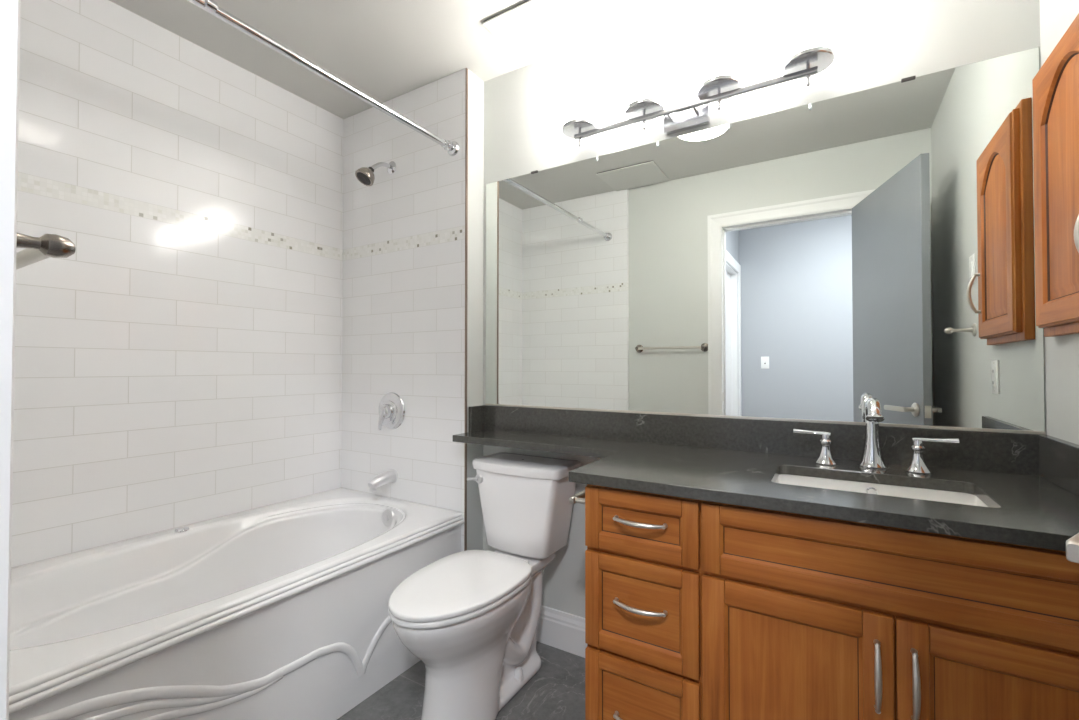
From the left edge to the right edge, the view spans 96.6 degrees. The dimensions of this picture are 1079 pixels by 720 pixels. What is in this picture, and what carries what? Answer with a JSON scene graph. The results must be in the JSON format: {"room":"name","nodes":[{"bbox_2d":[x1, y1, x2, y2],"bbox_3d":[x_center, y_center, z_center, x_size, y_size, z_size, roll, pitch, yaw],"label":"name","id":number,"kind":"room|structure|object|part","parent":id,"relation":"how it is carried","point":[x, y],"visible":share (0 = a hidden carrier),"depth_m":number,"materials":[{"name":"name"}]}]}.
{"room":"bathroom","nodes":[
{"label":"bathroom","id":0,"kind":"room"},
{"bbox_2d":[11,0,343,568],"bbox_3d":[-1.489,-0.058,2.027,0.100,2.540,1.890,0,-1,31],"label":"wall","id":1,"kind":"structure","parent":0,"point":[181,367],"depth_m":1.92,"materials":[{"name":"white tile"}]},
{"bbox_2d":[110,0,692,118],"bbox_3d":[-0.269,-1.388,1.302,2.959,0.100,1.890,0,-1,31],"label":"ceiling","id":2,"kind":"structure","parent":0,"point":[387,50],"depth_m":1.98,"materials":[{"name":"grey paint"}]},
{"bbox_2d":[482,0,607,63],"bbox_3d":[0.026,-1.321,1.904,0.407,0.015,0.293,0,-1,31],"label":"ceiling vent","id":3,"kind":"object","parent":2,"relation":"attached to","point":[531,30],"visible":1,"depth_m":1.90,"materials":[{"name":"white paint"}]},
{"bbox_2d":[337,641,584,719],"bbox_3d":[-0.255,1.252,1.288,2.959,0.100,1.830,0,-1,31],"label":"floor","id":4,"kind":"structure","parent":0,"point":[556,691],"depth_m":1.72,"materials":[{"name":"tile"}]},
{"bbox_2d":[9,488,463,719],"bbox_3d":[-1.100,0.937,1.723,0.862,0.543,1.520,0,-1,31],"label":"bathtub","id":5,"kind":"object","parent":4,"relation":"on","point":[279,611],"visible":0.93,"depth_m":1.57,"materials":[{"name":"white plastic"}]},
{"bbox_3d":[-0.711,0.742,2.260,0.082,0.082,0.022,0,-1,31],"label":"overflow plate","id":6,"kind":"part","parent":5,"relation":"part of","materials":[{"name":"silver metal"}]},
{"bbox_2d":[388,452,581,719],"bbox_3d":[-0.204,0.808,1.733,0.419,0.802,0.787,0,-1,31],"label":"toilet","id":7,"kind":"object","parent":4,"relation":"on","point":[471,617],"visible":0.99,"depth_m":1.65,"materials":[{"name":"white ceramic"}]},
{"bbox_3d":[-0.272,0.771,1.622,0.360,0.019,0.521,0,-1,31],"label":"seat","id":8,"kind":"part","parent":7,"relation":"part of","materials":[{"name":"white plastic"}]},
{"bbox_3d":[-0.272,0.749,1.622,0.362,0.023,0.525,0,-1,31],"label":"lid","id":9,"kind":"part","parent":7,"relation":"part of","materials":[{"name":"white plastic"}]},
{"bbox_3d":[-0.273,0.490,1.978,0.051,0.020,0.021,0,-1,31],"label":"lever arm","id":10,"kind":"part","parent":7,"relation":"part of","materials":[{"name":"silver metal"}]},
{"bbox_3d":[-0.206,0.993,1.726,0.350,0.432,0.751,0,-1,31],"label":"bowl","id":11,"kind":"part","parent":7,"relation":"part of","materials":[{"name":"white ceramic"}]},
{"bbox_3d":[-0.249,0.487,1.971,0.039,0.039,0.013,0,-1,31],"label":"flush lever","id":12,"kind":"part","parent":7,"relation":"part of","materials":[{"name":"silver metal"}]},
{"bbox_3d":[-0.057,0.612,1.976,0.388,0.318,0.219,0,-1,31],"label":"tank","id":13,"kind":"part","parent":7,"relation":"part of","materials":[{"name":"white ceramic"}]},
{"bbox_3d":[-0.060,0.431,1.973,0.418,0.042,0.237,0,-1,31],"label":"tank lid","id":14,"kind":"part","parent":7,"relation":"part of","materials":[{"name":"white ceramic"}]},
{"bbox_2d":[585,484,1078,719],"bbox_3d":[0.719,0.769,1.270,1.067,0.867,0.617,0,-1,31],"label":"vanity cabinet","id":15,"kind":"object","parent":4,"relation":"on","point":[695,609],"visible":0.97,"depth_m":1.04,"materials":[{"name":"brown wood"}]},
{"bbox_2d":[569,490,584,503],"bbox_3d":[0.155,0.408,1.445,0.073,0.046,0.179,0,-1,31],"label":"toilet paper holder","id":16,"kind":"object","parent":15,"relation":"attached to","point":[579,497],"visible":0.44,"depth_m":1.39,"materials":[{"name":"silver metal"}]},
{"bbox_3d":[0.127,0.407,1.384,0.058,0.046,0.046,0,-1,31],"label":"post","id":17,"kind":"part","parent":16,"relation":"part of","materials":[{"name":"silver metal"}]},
{"bbox_3d":[0.249,0.928,1.215,0.142,0.013,0.037,0,-1,31],"label":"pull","id":18,"kind":"part","parent":15,"relation":"part of","materials":[{"name":"silver metal"}]},
{"bbox_3d":[0.250,0.631,1.219,0.142,0.013,0.037,0,-1,31],"label":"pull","id":19,"kind":"part","parent":15,"relation":"part of","materials":[{"name":"silver metal"}]},
{"bbox_3d":[0.250,0.415,1.222,0.142,0.013,0.037,0,-1,31],"label":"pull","id":20,"kind":"part","parent":15,"relation":"part of","materials":[{"name":"silver metal"}]},
{"bbox_3d":[0.259,0.428,1.249,0.304,0.162,0.019,0,-1,31],"label":"drawer","id":21,"kind":"part","parent":15,"relation":"part of","materials":[{"name":"brown wood"}]},
{"bbox_3d":[0.259,0.941,1.242,0.304,0.306,0.019,0,-1,31],"label":"drawer","id":22,"kind":"part","parent":15,"relation":"part of","materials":[{"name":"brown wood"}]},
{"bbox_3d":[0.259,0.648,1.246,0.304,0.252,0.019,0,-1,31],"label":"drawer","id":23,"kind":"part","parent":15,"relation":"part of","materials":[{"name":"brown wood"}]},
{"bbox_2d":[453,405,1078,550],"bbox_3d":[0.381,0.269,1.505,1.887,0.137,0.622,0,-1,31],"label":"countertop","id":24,"kind":"structure","parent":15,"relation":"on","point":[1028,484],"depth_m":1.32,"materials":[{"name":"grey stone"}]},
{"bbox_2d":[793,398,958,473],"bbox_3d":[0.933,0.206,1.356,0.389,0.202,0.165,0,-1,31],"label":"sink faucet","id":25,"kind":"object","parent":24,"relation":"on","point":[872,457],"visible":1,"depth_m":1.37,"materials":[{"name":"silver metal"}]},
{"bbox_3d":[0.822,0.220,1.452,0.099,0.019,0.021,0,-1,30],"label":"lever","id":26,"kind":"part","parent":25,"relation":"part of","materials":[{"name":"silver metal"}]},
{"bbox_3d":[0.854,0.264,1.434,0.061,0.089,0.061,0,-1,31],"label":"handle","id":27,"kind":"part","parent":25,"relation":"part of","materials":[{"name":"silver metal"}]},
{"bbox_3d":[0.963,0.245,1.391,0.073,0.125,0.073,0,-1,31],"label":"spout","id":28,"kind":"part","parent":25,"relation":"part of","materials":[{"name":"silver metal"}]},
{"bbox_3d":[0.937,0.148,1.350,0.034,0.086,0.140,0,-1,31],"label":"spout","id":29,"kind":"part","parent":25,"relation":"part of","materials":[{"name":"silver metal"}]},
{"bbox_3d":[1.040,0.262,1.321,0.061,0.089,0.061,0,-1,31],"label":"handle","id":30,"kind":"part","parent":25,"relation":"part of","materials":[{"name":"silver metal"}]},
{"bbox_3d":[1.069,0.217,1.301,0.099,0.019,0.021,-1,-1,33],"label":"lever","id":31,"kind":"part","parent":25,"relation":"part of","materials":[{"name":"silver metal"}]},
{"bbox_2d":[775,474,987,506],"bbox_3d":[0.828,0.410,1.198,0.472,0.152,0.300,0,-1,31],"label":"undermount sink","id":32,"kind":"object","parent":24,"relation":"in","point":[853,486],"visible":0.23,"depth_m":1.29,"materials":[{"name":"white ceramic"}]},
{"bbox_3d":[0.554,0.805,1.063,0.374,0.572,0.019,0,-1,31],"label":"door","id":33,"kind":"part","parent":15,"relation":"part of","materials":[{"name":"brown wood"}]},
{"bbox_3d":[0.675,0.638,0.959,0.013,0.142,0.037,0,-1,31],"label":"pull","id":34,"kind":"part","parent":15,"relation":"part of","materials":[{"name":"silver metal"}]},
{"bbox_3d":[0.726,0.637,0.928,0.013,0.142,0.037,0,-1,31],"label":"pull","id":35,"kind":"part","parent":15,"relation":"part of","materials":[{"name":"silver metal"}]},
{"bbox_3d":[0.876,0.802,0.866,0.374,0.572,0.019,0,-1,31],"label":"door","id":36,"kind":"part","parent":15,"relation":"part of","materials":[{"name":"brown wood"}]},
{"bbox_2d":[467,69,483,549],"bbox_3d":[-0.666,-0.051,2.446,0.868,2.540,0.117,0,-1,31],"label":"wall","id":37,"kind":"structure","parent":0,"point":[475,84],"depth_m":2.22,"materials":[{"name":"white paint"}]},
{"bbox_2d":[341,68,465,550],"bbox_3d":[-0.701,-0.052,2.393,0.864,2.540,0.010,0,-1,31],"label":"tile","id":38,"kind":"structure","parent":37,"relation":"attached to","point":[403,308],"depth_m":2.36,"materials":[{"name":"white tile"}]},
{"bbox_2d":[355,161,395,185],"bbox_3d":[-0.808,-0.922,2.353,0.096,0.161,0.195,0,-1,31],"label":"sprayer","id":39,"kind":"object","parent":38,"relation":"attached to","point":[365,175],"visible":1,"depth_m":2.31,"materials":[{"name":"silver metal"}]},
{"bbox_3d":[-0.780,-0.949,2.375,0.024,0.068,0.129,-1,-1,36],"label":"arm","id":40,"kind":"part","parent":39,"relation":"part of","materials":[{"name":"silver metal"}]},
{"bbox_2d":[368,469,397,491],"bbox_3d":[-0.764,0.582,2.332,0.070,0.083,0.147,0,-1,31],"label":"tub spout","id":41,"kind":"object","parent":38,"relation":"attached to","point":[391,476],"visible":1,"depth_m":2.31,"materials":[{"name":"silver metal"}]},
{"bbox_2d":[378,392,404,429],"bbox_3d":[-0.754,0.253,2.371,0.184,0.184,0.074,0,-1,31],"label":"shower valve","id":42,"kind":"object","parent":38,"relation":"attached to","point":[391,406],"visible":1,"depth_m":2.36,"materials":[{"name":"silver metal"}]},
{"bbox_3d":[-0.769,0.291,2.353,0.055,0.105,0.030,0,-1,31],"label":"lever","id":43,"kind":"part","parent":42,"relation":"part of","materials":[{"name":"silver metal"}]},
{"bbox_2d":[483,0,1045,617],"bbox_3d":[0.240,-0.057,2.019,2.859,2.540,0.100,0,-1,31],"label":"wall","id":44,"kind":"structure","parent":0,"point":[876,43],"depth_m":1.76,"materials":[{"name":"white paint"}]},
{"bbox_2d":[464,68,467,550],"bbox_3d":[-0.331,-0.054,2.165,0.006,2.539,0.011,0,-1,31],"label":"trim","id":45,"kind":"structure","parent":44,"relation":"attached to","point":[466,103],"depth_m":2.17,"materials":[{"name":"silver metal"}]},
{"bbox_2d":[537,605,586,657],"bbox_3d":[0.088,1.137,2.026,0.800,0.152,0.016,0,-1,31],"label":"baseboard","id":46,"kind":"structure","parent":44,"relation":"attached to","point":[564,631],"depth_m":2.02,"materials":[{"name":"white wood"}]},
{"bbox_2d":[562,15,834,146],"bbox_3d":[0.505,-0.943,1.720,0.940,0.180,0.158,0,-1,31],"label":"vanity light","id":47,"kind":"object","parent":44,"relation":"attached to","point":[808,42],"visible":1,"depth_m":1.66,"materials":[{"name":"white glass"}]},
{"bbox_3d":[0.161,-0.981,1.922,0.132,0.098,0.132,0,-1,31],"label":"lamp shade","id":48,"kind":"part","parent":47,"relation":"part of","materials":[{"name":"white glass"}]},
{"bbox_3d":[0.388,-0.983,1.784,0.132,0.098,0.132,0,-1,31],"label":"lamp shade","id":49,"kind":"part","parent":47,"relation":"part of","materials":[{"name":"white glass"}]},
{"bbox_3d":[0.614,-0.985,1.645,0.132,0.098,0.132,0,-1,31],"label":"lamp shade","id":50,"kind":"part","parent":47,"relation":"part of","materials":[{"name":"white glass"}]},
{"bbox_3d":[0.841,-0.987,1.507,0.132,0.098,0.132,0,-1,31],"label":"lamp shade","id":51,"kind":"part","parent":47,"relation":"part of","materials":[{"name":"white glass"}]},
{"bbox_2d":[484,405,1042,475],"bbox_3d":[0.545,0.273,1.758,1.868,0.137,0.020,0,-1,31],"label":"backsplash","id":52,"kind":"structure","parent":44,"relation":"attached to","point":[998,452],"depth_m":1.60,"materials":[{"name":"grey stone"}]},
{"bbox_2d":[485,47,1045,434],"bbox_3d":[0.546,-0.316,1.773,1.870,1.048,0.009,0,-1,31],"label":"wall mirror","id":53,"kind":"object","parent":44,"relation":"attached to","point":[812,262],"visible":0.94,"depth_m":1.58,"materials":[{"name":"clear glass"}]},
{"bbox_3d":[0.545,0.202,1.765,1.870,0.011,0.009,0,-1,31],"label":"rail","id":54,"kind":"part","parent":53,"relation":"part of","materials":[{"name":"silver metal"}]},
{"bbox_2d":[1040,0,1078,444],"bbox_3d":[0.924,-0.079,0.494,0.100,2.540,1.790,0,-1,31],"label":"wall","id":55,"kind":"structure","parent":0,"point":[1056,16],"depth_m":1.20,"materials":[{"name":"white paint"}]},
{"bbox_2d":[1032,13,1078,336],"bbox_3d":[1.169,-0.403,1.071,0.078,0.682,0.406,0,-1,31],"label":"medicine cabinet","id":56,"kind":"object","parent":55,"relation":"attached to","point":[1055,85],"visible":1,"depth_m":1.11,"materials":[{"name":"brown wood"}]},
{"bbox_3d":[1.197,-0.403,1.062,0.022,0.682,0.394,0,-1,31],"label":"frame","id":57,"kind":"part","parent":56,"relation":"part of","materials":[{"name":"brown wood"}]},
{"bbox_3d":[1.062,-0.246,0.932,0.037,0.142,0.013,0,-1,31],"label":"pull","id":58,"kind":"part","parent":56,"relation":"part of","materials":[{"name":"silver metal"}]},
{"bbox_3d":[-0.734,-0.080,0.522,2.759,2.540,0.120,0,-1,31],"label":"wall","id":59,"kind":"structure","parent":0,"visible":0},
{"bbox_2d":[0,0,20,719],"bbox_3d":[-0.183,0.068,0.192,0.964,2.236,0.136,0,-1,31],"label":"trim","id":60,"kind":"structure","parent":59,"relation":"attached to","point":[10,10],"depth_m":0.44,"materials":[{"name":"white"}]},
{"bbox_2d":[16,233,75,269],"bbox_3d":[-0.770,-0.130,0.660,0.534,0.060,0.075,0,-1,31],"label":"towel bar","id":61,"kind":"object","parent":59,"relation":"attached to","point":[46,246],"visible":0.77,"depth_m":0.55,"materials":[{"name":"silver metal"}]},
{"bbox_3d":[-0.568,-0.131,0.536,0.060,0.060,0.075,0,-1,31],"label":"post","id":62,"kind":"part","parent":61,"relation":"part of","materials":[{"name":"silver metal"}]},
{"bbox_2d":[1066,533,1078,562],"bbox_3d":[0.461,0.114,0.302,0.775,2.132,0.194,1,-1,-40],"label":"door handle","id":63,"kind":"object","parent":59,"relation":"in","point":[1072,544],"depth_m":0.50,"materials":[{"name":"grey paint"}]},
{"bbox_3d":[-1.466,-0.072,1.054,0.954,2.540,0.025,0,-1,31],"label":"wall tile","id":64,"kind":"structure","parent":59,"relation":"attached to","visible":0},
{"bbox_2d":[188,0,458,155],"bbox_3d":[-0.788,-0.982,1.561,0.070,0.071,1.523,0,-1,31],"label":"shower curtain rod","id":65,"kind":"object","parent":64,"relation":"attached to","point":[210,6],"visible":1,"depth_m":1.61,"materials":[{"name":"silver metal"}]}
]}

